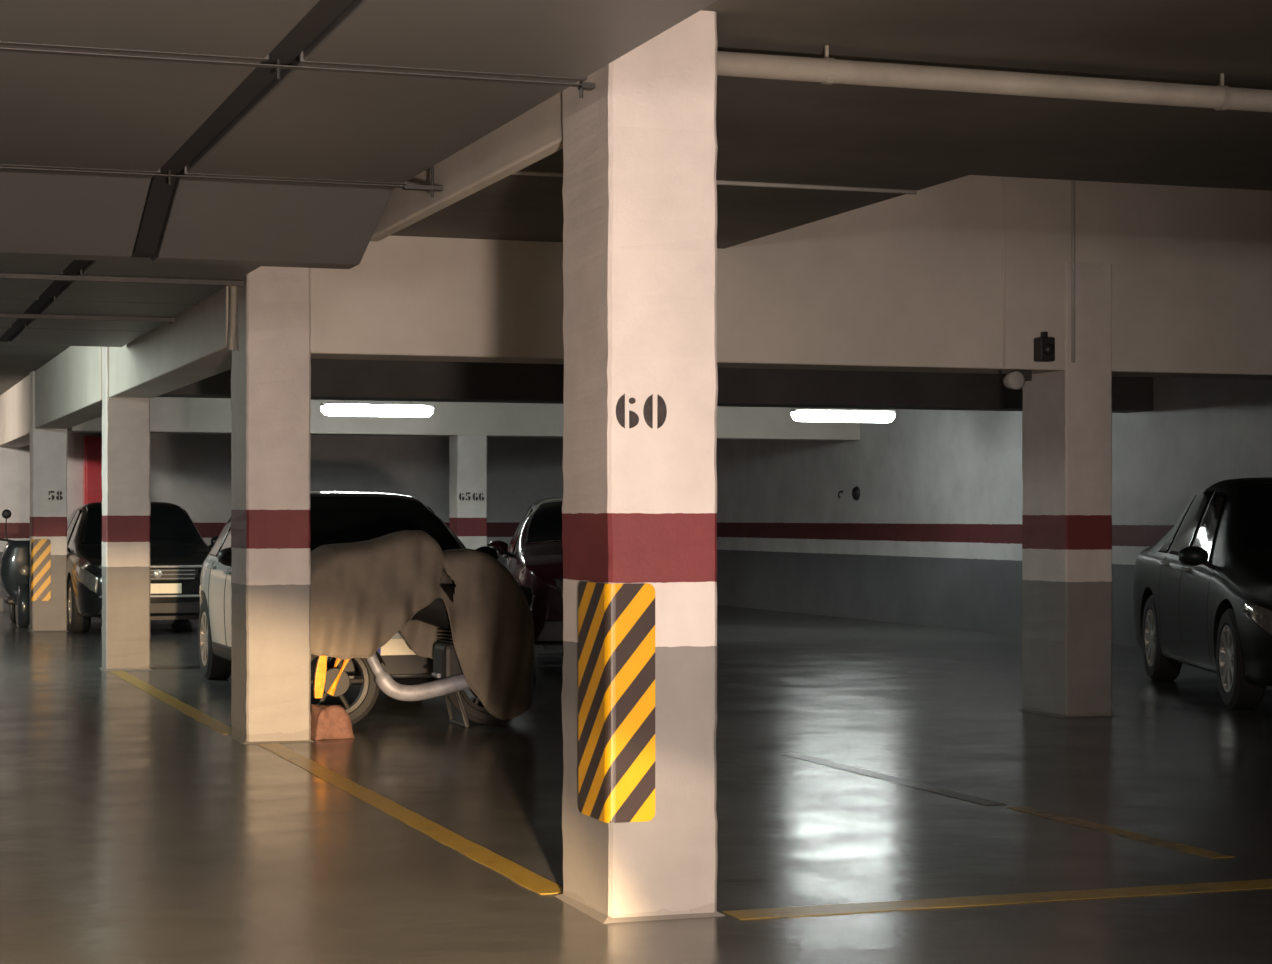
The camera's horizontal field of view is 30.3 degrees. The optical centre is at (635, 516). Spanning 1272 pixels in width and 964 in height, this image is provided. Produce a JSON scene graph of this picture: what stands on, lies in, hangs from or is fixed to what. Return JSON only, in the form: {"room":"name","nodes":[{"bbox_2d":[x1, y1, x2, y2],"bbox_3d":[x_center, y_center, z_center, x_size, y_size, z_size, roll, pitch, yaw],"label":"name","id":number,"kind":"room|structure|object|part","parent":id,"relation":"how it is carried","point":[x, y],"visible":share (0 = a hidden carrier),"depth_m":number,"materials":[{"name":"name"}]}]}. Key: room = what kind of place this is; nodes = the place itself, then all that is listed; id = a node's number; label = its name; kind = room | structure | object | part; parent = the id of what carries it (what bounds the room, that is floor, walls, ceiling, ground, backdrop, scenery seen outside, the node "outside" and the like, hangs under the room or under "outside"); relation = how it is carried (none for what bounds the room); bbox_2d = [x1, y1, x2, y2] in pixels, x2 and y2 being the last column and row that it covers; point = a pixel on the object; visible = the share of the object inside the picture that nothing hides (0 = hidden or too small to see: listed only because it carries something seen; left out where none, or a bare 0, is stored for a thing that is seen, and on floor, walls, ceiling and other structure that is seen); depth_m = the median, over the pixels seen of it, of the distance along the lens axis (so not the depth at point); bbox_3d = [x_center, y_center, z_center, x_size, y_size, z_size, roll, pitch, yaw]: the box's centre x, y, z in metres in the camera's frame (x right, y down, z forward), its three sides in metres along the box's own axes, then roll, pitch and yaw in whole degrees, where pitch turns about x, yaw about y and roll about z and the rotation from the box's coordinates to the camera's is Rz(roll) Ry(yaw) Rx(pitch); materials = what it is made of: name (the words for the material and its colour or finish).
{"room":"parking garage","nodes":[
{"label":"parking garage","id":0,"kind":"room"},
{"bbox_2d":[0,429,562,610],"bbox_3d":[-8.000,-0.750,32.804,18.650,4.100,0.250,0,0,-19],"label":"wall","id":1,"kind":"structure","parent":0,"point":[191,472],"depth_m":33.95,"materials":[{"name":"paint"}]},
{"bbox_2d":[83,436,101,504],"bbox_3d":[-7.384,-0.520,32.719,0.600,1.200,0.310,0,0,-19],"label":"door","id":2,"kind":"structure","parent":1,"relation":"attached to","point":[92,445],"depth_m":32.54,"materials":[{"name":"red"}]},
{"bbox_2d":[0,605,1271,963],"bbox_3d":[-1.109,1.400,13.098,19.000,0.200,42.100,0,0,-19],"label":"floor","id":3,"kind":"structure","parent":0,"point":[134,830],"depth_m":10.34,"materials":[{"name":"concrete"}]},
{"bbox_2d":[0,509,29,627],"bbox_3d":[-7.432,0.610,28.288,0.678,1.402,1.862,0,0,-19],"label":"scooter","id":4,"kind":"object","parent":3,"relation":"on","point":[15,559],"visible":0.77,"depth_m":27.71,"materials":[{"name":"metal"}]},
{"bbox_2d":[2,509,10,538],"bbox_3d":[-7.449,0.090,27.812,0.112,0.362,0.048,0,0,-19],"label":"mirror","id":5,"kind":"object","parent":4,"relation":"on","point":[6,513],"depth_m":27.80,"materials":[{"name":"metal"}]},
{"bbox_2d":[28,371,67,631],"bbox_3d":[-6.708,-0.175,26.825,0.445,2.951,0.460,0,0,-19],"label":"concrete column","id":6,"kind":"structure","parent":3,"relation":"on","point":[47,447],"depth_m":26.63,"materials":[{"name":"paint"}]},
{"bbox_2d":[99,347,151,670],"bbox_3d":[-4.353,-0.175,20.058,0.430,2.951,0.390,0,0,-19],"label":"concrete column","id":7,"kind":"structure","parent":3,"relation":"on","point":[126,542],"depth_m":19.90,"materials":[{"name":"paint"}]},
{"bbox_2d":[65,502,217,632],"bbox_3d":[-5.975,0.557,27.900,2.070,1.485,4.541,0,0,-19],"label":"parked car","id":8,"kind":"object","parent":3,"relation":"on","point":[178,551],"visible":0.59,"depth_m":26.17,"materials":[{"name":"black paint"}]},
{"bbox_3d":[-5.246,0.785,25.774,0.520,0.110,0.012,0,0,-19],"label":"number plate","id":9,"kind":"part","parent":8,"relation":"part of","materials":[{"name":"white plastic"}]},
{"bbox_2d":[150,568,198,580],"bbox_3d":[-5.255,0.632,25.802,0.915,0.135,0.078,0,0,-19],"label":"grille","id":10,"kind":"object","parent":8,"relation":"attached to","point":[157,574],"depth_m":25.84,"materials":[{"name":"silver metal"}]},
{"bbox_2d":[209,536,217,547],"bbox_3d":[-4.945,0.305,27.699,0.254,0.171,0.153,0,0,-19],"label":"mirror","id":11,"kind":"object","parent":8,"relation":"attached to","point":[213,540],"depth_m":27.65,"materials":[{"name":"black plastic"}]},
{"bbox_2d":[109,671,230,733],"bbox_3d":[-3.399,1.298,16.938,0.130,0.001,6.050,0,0,-19],"label":"floor marking","id":12,"kind":"object","parent":3,"relation":"on","point":[216,725],"depth_m":16.27,"materials":[{"name":"yellow paint"}]},
{"bbox_2d":[227,266,314,743],"bbox_3d":[-2.148,-0.175,13.810,0.432,2.951,0.620,0,0,-19],"label":"concrete column","id":13,"kind":"structure","parent":3,"relation":"on","point":[271,362],"depth_m":13.55,"materials":[{"name":"paint"}]},
{"bbox_2d":[228,280,236,350],"bbox_3d":[-2.374,-1.310,13.828,0.052,0.661,0.044,0,0,-19],"label":"conduit","id":14,"kind":"object","parent":13,"relation":"attached to","point":[233,302],"visible":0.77,"depth_m":13.81,"materials":[{"name":"grey metal"}]},
{"bbox_2d":[310,703,353,739],"bbox_3d":[-1.808,1.199,13.822,0.242,0.200,0.206,0,0,-30],"label":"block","id":15,"kind":"object","parent":3,"relation":"on","point":[332,721],"visible":0.94,"depth_m":13.76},
{"bbox_2d":[198,490,498,697],"bbox_3d":[-2.188,0.545,17.783,2.089,1.510,4.278,0,0,-19],"label":"parked car","id":16,"kind":"object","parent":3,"relation":"on","point":[336,515],"visible":0.28,"depth_m":17.47,"materials":[{"name":"white paint"}]},
{"bbox_3d":[-3.321,0.392,18.387,0.060,0.022,0.200,0,0,-19],"label":"door handle","id":17,"kind":"part","parent":16,"relation":"part of","materials":[{"name":"white paint"}]},
{"bbox_2d":[218,547,230,565],"bbox_3d":[-2.892,0.304,17.007,0.254,0.171,0.153,0,0,-19],"label":"mirror","id":18,"kind":"object","parent":16,"relation":"attached to","point":[224,556],"depth_m":16.94,"materials":[{"name":"black plastic"}]},
{"bbox_3d":[-1.497,0.870,15.769,0.520,0.110,0.012,0,0,-19],"label":"number plate","id":19,"kind":"part","parent":16,"relation":"part of","materials":[{"name":"white plastic"}]},
{"bbox_2d":[477,546,498,559],"bbox_3d":[-1.155,0.304,17.602,0.254,0.171,0.153,0,0,-19],"label":"mirror","id":20,"kind":"object","parent":16,"relation":"attached to","point":[492,551],"depth_m":17.58,"materials":[{"name":"black plastic"}]},
{"bbox_2d":[258,743,562,893],"bbox_3d":[-1.194,1.298,10.786,0.129,0.001,5.660,0,0,-19],"label":"floor marking","id":21,"kind":"object","parent":3,"relation":"on","point":[515,872],"depth_m":9.82,"materials":[{"name":"yellow paint"}]},
{"bbox_2d":[310,584,535,726],"bbox_3d":[-1.391,0.793,14.588,1.586,1.014,0.700,0,0,-19],"label":"motorcycle","id":22,"kind":"object","parent":3,"relation":"on","point":[451,682],"visible":0.49,"depth_m":14.45,"materials":[{"name":"metal"}]},
{"bbox_2d":[310,530,535,720],"bbox_3d":[-1.375,0.662,14.556,1.539,1.168,0.904,0,0,-19],"label":"cover","id":23,"kind":"object","parent":22,"relation":"on","point":[365,592],"visible":0.88,"depth_m":14.33,"materials":[{"name":"fabric"}]},
{"bbox_3d":[-1.171,0.520,14.663,1.060,0.360,0.380,0,0,-19],"label":"tank and seat","id":24,"kind":"part","parent":22,"relation":"part of","materials":[{"name":"metal"}]},
{"bbox_2d":[449,435,486,548],"bbox_3d":[-2.031,-0.175,28.439,0.430,2.951,0.460,0,0,-19],"label":"concrete column","id":25,"kind":"structure","parent":3,"relation":"on","point":[467,453],"depth_m":28.26,"materials":[{"name":"paint"}]},
{"bbox_2d":[487,497,562,649],"bbox_3d":[-0.378,0.550,22.082,2.035,1.500,4.228,0,0,-3],"label":"parked car","id":26,"kind":"object","parent":3,"relation":"on","point":[533,557],"visible":0.3,"depth_m":20.36,"materials":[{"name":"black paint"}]},
{"bbox_2d":[487,540,512,557],"bbox_3d":[-1.234,0.297,21.436,0.255,0.171,0.168,0,0,-19],"label":"mirror","id":27,"kind":"object","parent":26,"relation":"attached to","point":[501,546],"depth_m":21.37,"materials":[{"name":"red plastic"}]},
{"bbox_2d":[554,578,561,596],"bbox_3d":[-0.253,0.600,20.019,0.895,0.160,0.062,0,0,-3],"label":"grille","id":28,"kind":"object","parent":26,"relation":"attached to","point":[557,581],"depth_m":19.96,"materials":[{"name":"black plastic"}]},
{"bbox_2d":[555,10,724,923],"bbox_3d":[0.008,-0.175,7.855,0.435,2.951,0.575,0,0,-19],"label":"concrete column","id":29,"kind":"structure","parent":3,"relation":"on","point":[640,608],"depth_m":7.62,"materials":[{"name":"paint"}]},
{"bbox_2d":[781,754,1005,804],"bbox_3d":[1.236,1.298,11.736,0.119,0.001,2.400,0,0,-19],"label":"floor marking","id":30,"kind":"object","parent":3,"relation":"on","point":[949,793],"depth_m":11.57,"materials":[{"name":"yellow paint"}]},
{"bbox_2d":[723,879,1271,919],"bbox_3d":[3.017,1.298,8.588,5.720,0.001,0.180,0,0,-19],"label":"floor marking","id":31,"kind":"object","parent":3,"relation":"on","point":[1264,883],"depth_m":7.97,"materials":[{"name":"yellow paint"}]},
{"bbox_2d":[1018,262,1115,717],"bbox_3d":[2.850,-0.175,15.556,0.405,2.951,0.660,0,0,-19],"label":"concrete column","id":32,"kind":"structure","parent":3,"relation":"on","point":[1067,436],"depth_m":15.30,"materials":[{"name":"paint"}]},
{"bbox_2d":[1006,806,1234,857],"bbox_3d":[1.971,1.298,9.742,0.118,0.001,1.650,0,0,-19],"label":"floor marking","id":33,"kind":"object","parent":3,"relation":"on","point":[1047,814],"depth_m":9.63,"materials":[{"name":"yellow paint"}]},
{"bbox_2d":[1133,477,1271,708],"bbox_3d":[4.935,0.500,17.420,2.127,1.600,4.878,0,0,2],"label":"parked car","id":34,"kind":"object","parent":3,"relation":"on","point":[1202,594],"visible":1,"depth_m":16.68,"materials":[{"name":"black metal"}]},
{"bbox_3d":[4.035,0.382,17.285,0.060,0.022,0.200,0,0,2],"label":"door handle","id":35,"kind":"part","parent":34,"relation":"part of","materials":[{"name":"silver metal"}]},
{"bbox_2d":[1178,546,1212,568],"bbox_3d":[3.970,0.291,16.632,0.252,0.171,0.175,0,0,-19],"label":"mirror","id":36,"kind":"object","parent":34,"relation":"attached to","point":[1191,555],"depth_m":16.58,"materials":[{"name":"black plastic"}]},
{"bbox_2d":[0,0,1271,394],"bbox_3d":[-1.109,-2.225,13.098,18.400,1.150,41.500,0,0,-19],"label":"ceiling","id":37,"kind":"structure","parent":0,"point":[769,130],"depth_m":9.63,"materials":[{"name":"concrete"}]},
{"bbox_2d":[0,375,29,446],"bbox_3d":[-7.703,-1.310,29.734,0.360,0.681,5.750,0,0,-19],"label":"concrete beam","id":38,"kind":"structure","parent":37,"relation":"attached to","point":[15,402],"depth_m":29.35,"materials":[{"name":"paint"}]},
{"bbox_2d":[35,346,101,428],"bbox_3d":[-5.522,-1.325,23.420,0.370,0.651,6.790,0,0,-19],"label":"concrete beam","id":39,"kind":"structure","parent":37,"relation":"attached to","point":[68,388],"depth_m":22.93,"materials":[{"name":"paint"}]},
{"bbox_2d":[0,311,174,323],"bbox_3d":[-4.105,-1.480,15.613,2.065,0.340,0.040,0,0,-19],"label":"pipe","id":40,"kind":"object","parent":37,"relation":"hanging from","point":[31,316],"visible":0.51,"depth_m":15.73,"materials":[{"name":"metal"}]},
{"bbox_2d":[0,272,243,285],"bbox_3d":[-3.233,-1.480,13.110,2.090,0.340,0.040,0,0,-19],"label":"pipe","id":41,"kind":"object","parent":37,"relation":"hanging from","point":[69,277],"visible":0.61,"depth_m":13.20,"materials":[{"name":"metal"}]},
{"bbox_2d":[0,0,319,336],"bbox_3d":[-1.416,-1.363,6.386,0.981,0.513,25.000,0,0,-19],"label":"ventilation duct","id":42,"kind":"object","parent":37,"relation":"hanging from","point":[59,112],"visible":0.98,"depth_m":7.69,"materials":[{"name":"metal"}]},
{"bbox_2d":[109,286,230,397],"bbox_3d":[-3.270,-1.331,16.977,0.370,0.641,6.200,0,0,-19],"label":"concrete beam","id":43,"kind":"structure","parent":37,"relation":"attached to","point":[193,348],"depth_m":16.32,"materials":[{"name":"paint"}]},
{"bbox_2d":[0,166,442,197],"bbox_3d":[-1.849,-1.480,9.282,2.225,0.340,0.044,0,0,-19],"label":"pipe","id":44,"kind":"object","parent":37,"relation":"hanging from","point":[432,188],"visible":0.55,"depth_m":9.40,"materials":[{"name":"metal"}]},
{"bbox_3d":[-1.842,-1.480,9.285,0.011,0.340,0.011,0,0,-41],"label":"threaded rod","id":45,"kind":"part","parent":44,"relation":"part of","materials":[{"name":"metal"}]},
{"bbox_3d":[-0.834,-1.480,9.630,0.011,0.340,0.011,0,0,-41],"label":"threaded rod","id":46,"kind":"part","parent":44,"relation":"part of","materials":[{"name":"metal"}]},
{"bbox_2d":[0,47,595,97],"bbox_3d":[-1.131,-1.480,7.012,2.110,0.340,0.044,0,0,-19],"label":"pipe","id":47,"kind":"object","parent":37,"relation":"hanging from","point":[589,86],"visible":0.72,"depth_m":7.05,"materials":[{"name":"metal"}]},
{"bbox_3d":[-1.070,-1.480,7.033,0.011,0.340,0.011,0,0,-41],"label":"threaded rod","id":48,"kind":"part","parent":47,"relation":"part of","materials":[{"name":"metal"}]},
{"bbox_3d":[-0.171,-1.480,7.342,0.011,0.340,0.011,0,0,-41],"label":"threaded rod","id":49,"kind":"part","parent":47,"relation":"part of","materials":[{"name":"metal"}]},
{"bbox_2d":[0,0,716,346],"bbox_3d":[-0.485,-1.363,6.705,0.982,0.513,25.000,0,0,-19],"label":"ventilation duct","id":50,"kind":"object","parent":37,"relation":"hanging from","point":[303,125],"visible":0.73,"depth_m":8.21,"materials":[{"name":"metal"}]},
{"bbox_2d":[321,400,433,416],"bbox_3d":[-2.791,-1.369,25.367,1.220,0.567,0.150,0,0,-19],"label":"lamp","id":51,"kind":"object","parent":37,"relation":"hanging from","point":[330,409],"visible":0.9,"depth_m":25.31,"materials":[{"name":"plastic"}]},
{"bbox_2d":[321,406,432,416],"bbox_3d":[-2.791,-1.135,25.367,1.220,0.100,0.150,0,0,-19],"label":"diffuser","id":52,"kind":"object","parent":51,"relation":"attached to","point":[381,411],"depth_m":25.32,"materials":[{"name":"white plastic"}]},
{"bbox_2d":[68,397,859,440],"bbox_3d":[-1.860,-1.315,28.540,9.800,0.671,0.500,0,0,-19],"label":"concrete beam","id":53,"kind":"structure","parent":37,"relation":"attached to","point":[177,415],"depth_m":28.23,"materials":[{"name":"paint"}]},
{"bbox_2d":[370,91,563,241],"bbox_3d":[-0.726,-1.476,9.577,0.070,0.351,3.210,0,0,-19],"label":"concrete beam","id":54,"kind":"structure","parent":37,"relation":"attached to","point":[536,134],"depth_m":9.11,"materials":[{"name":"paint"}]},
{"bbox_2d":[157,359,1152,412],"bbox_3d":[0.425,-1.351,21.924,9.770,0.601,0.500,0,0,-19],"label":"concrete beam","id":55,"kind":"structure","parent":37,"relation":"attached to","point":[331,379],"depth_m":21.84,"materials":[{"name":"grey concrete"}]},
{"bbox_2d":[511,170,916,193],"bbox_3d":[0.257,-1.641,11.474,2.450,0.024,0.024,0,0,-19],"label":"conduit","id":56,"kind":"object","parent":37,"relation":"attached to","point":[529,173],"visible":0.35,"depth_m":11.64,"materials":[{"name":"grey metal"}]},
{"bbox_2d":[310,175,1271,379],"bbox_3d":[2.481,-1.800,15.377,10.130,1.700,0.480,0,0,-19],"label":"concrete beam","id":57,"kind":"structure","parent":37,"relation":"attached to","point":[906,282],"depth_m":14.91,"materials":[{"name":"paint"}]},
{"bbox_2d":[1003,177,1004,366],"bbox_3d":[2.358,-1.780,15.070,0.016,1.640,0.016,0,0,-19],"label":"conduit","id":58,"kind":"object","parent":57,"relation":"attached to","point":[1003,177],"visible":0.65,"depth_m":15.06,"materials":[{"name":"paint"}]},
{"bbox_2d":[998,370,1031,388],"bbox_3d":[2.454,-0.885,15.130,0.220,0.138,0.191,0,0,-19],"label":"spot lamp","id":59,"kind":"object","parent":57,"relation":"attached to","point":[1016,379],"visible":1,"depth_m":15.04,"materials":[{"name":"metal"}]},
{"bbox_2d":[1034,332,1054,361],"bbox_3d":[2.633,-1.095,15.103,0.110,0.190,0.134,0,0,-19],"label":"alarm box","id":60,"kind":"object","parent":57,"relation":"attached to","point":[1044,346],"visible":1,"depth_m":15.07,"materials":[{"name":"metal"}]},
{"bbox_2d":[1071,180,1074,362],"bbox_3d":[2.833,-1.800,15.228,0.024,1.600,0.024,0,0,4],"label":"conduit","id":61,"kind":"object","parent":57,"relation":"attached to","point":[1072,181],"visible":0.65,"depth_m":15.22,"materials":[{"name":"grey metal"}]},
{"bbox_2d":[790,408,895,422],"bbox_3d":[2.295,-1.351,26.012,1.220,0.602,0.150,0,0,-19],"label":"lamp","id":62,"kind":"object","parent":37,"relation":"hanging from","point":[801,415],"visible":0.95,"depth_m":25.95,"materials":[{"name":"plastic"}]},
{"bbox_2d":[716,45,1271,111],"bbox_3d":[4.704,-1.582,9.634,9.630,0.138,0.100,0,0,-19],"label":"ceiling pipe","id":63,"kind":"object","parent":37,"relation":"attached to","point":[825,70],"visible":0.88,"depth_m":8.39,"materials":[{"name":"white metal"}]},
{"bbox_2d":[716,377,1271,646],"bbox_3d":[7.670,-0.750,16.242,0.250,4.100,41.750,0,0,-19],"label":"wall","id":64,"kind":"structure","parent":0,"point":[933,534],"depth_m":27.84,"materials":[{"name":"paint"}]},
{"bbox_2d":[852,486,859,500],"bbox_3d":[2.795,-0.300,29.978,0.059,0.180,0.180,0,0,-19],"label":"button","id":65,"kind":"object","parent":64,"relation":"attached to","point":[856,491],"visible":1,"depth_m":29.93,"materials":[{"name":"black plastic"}]}
]}

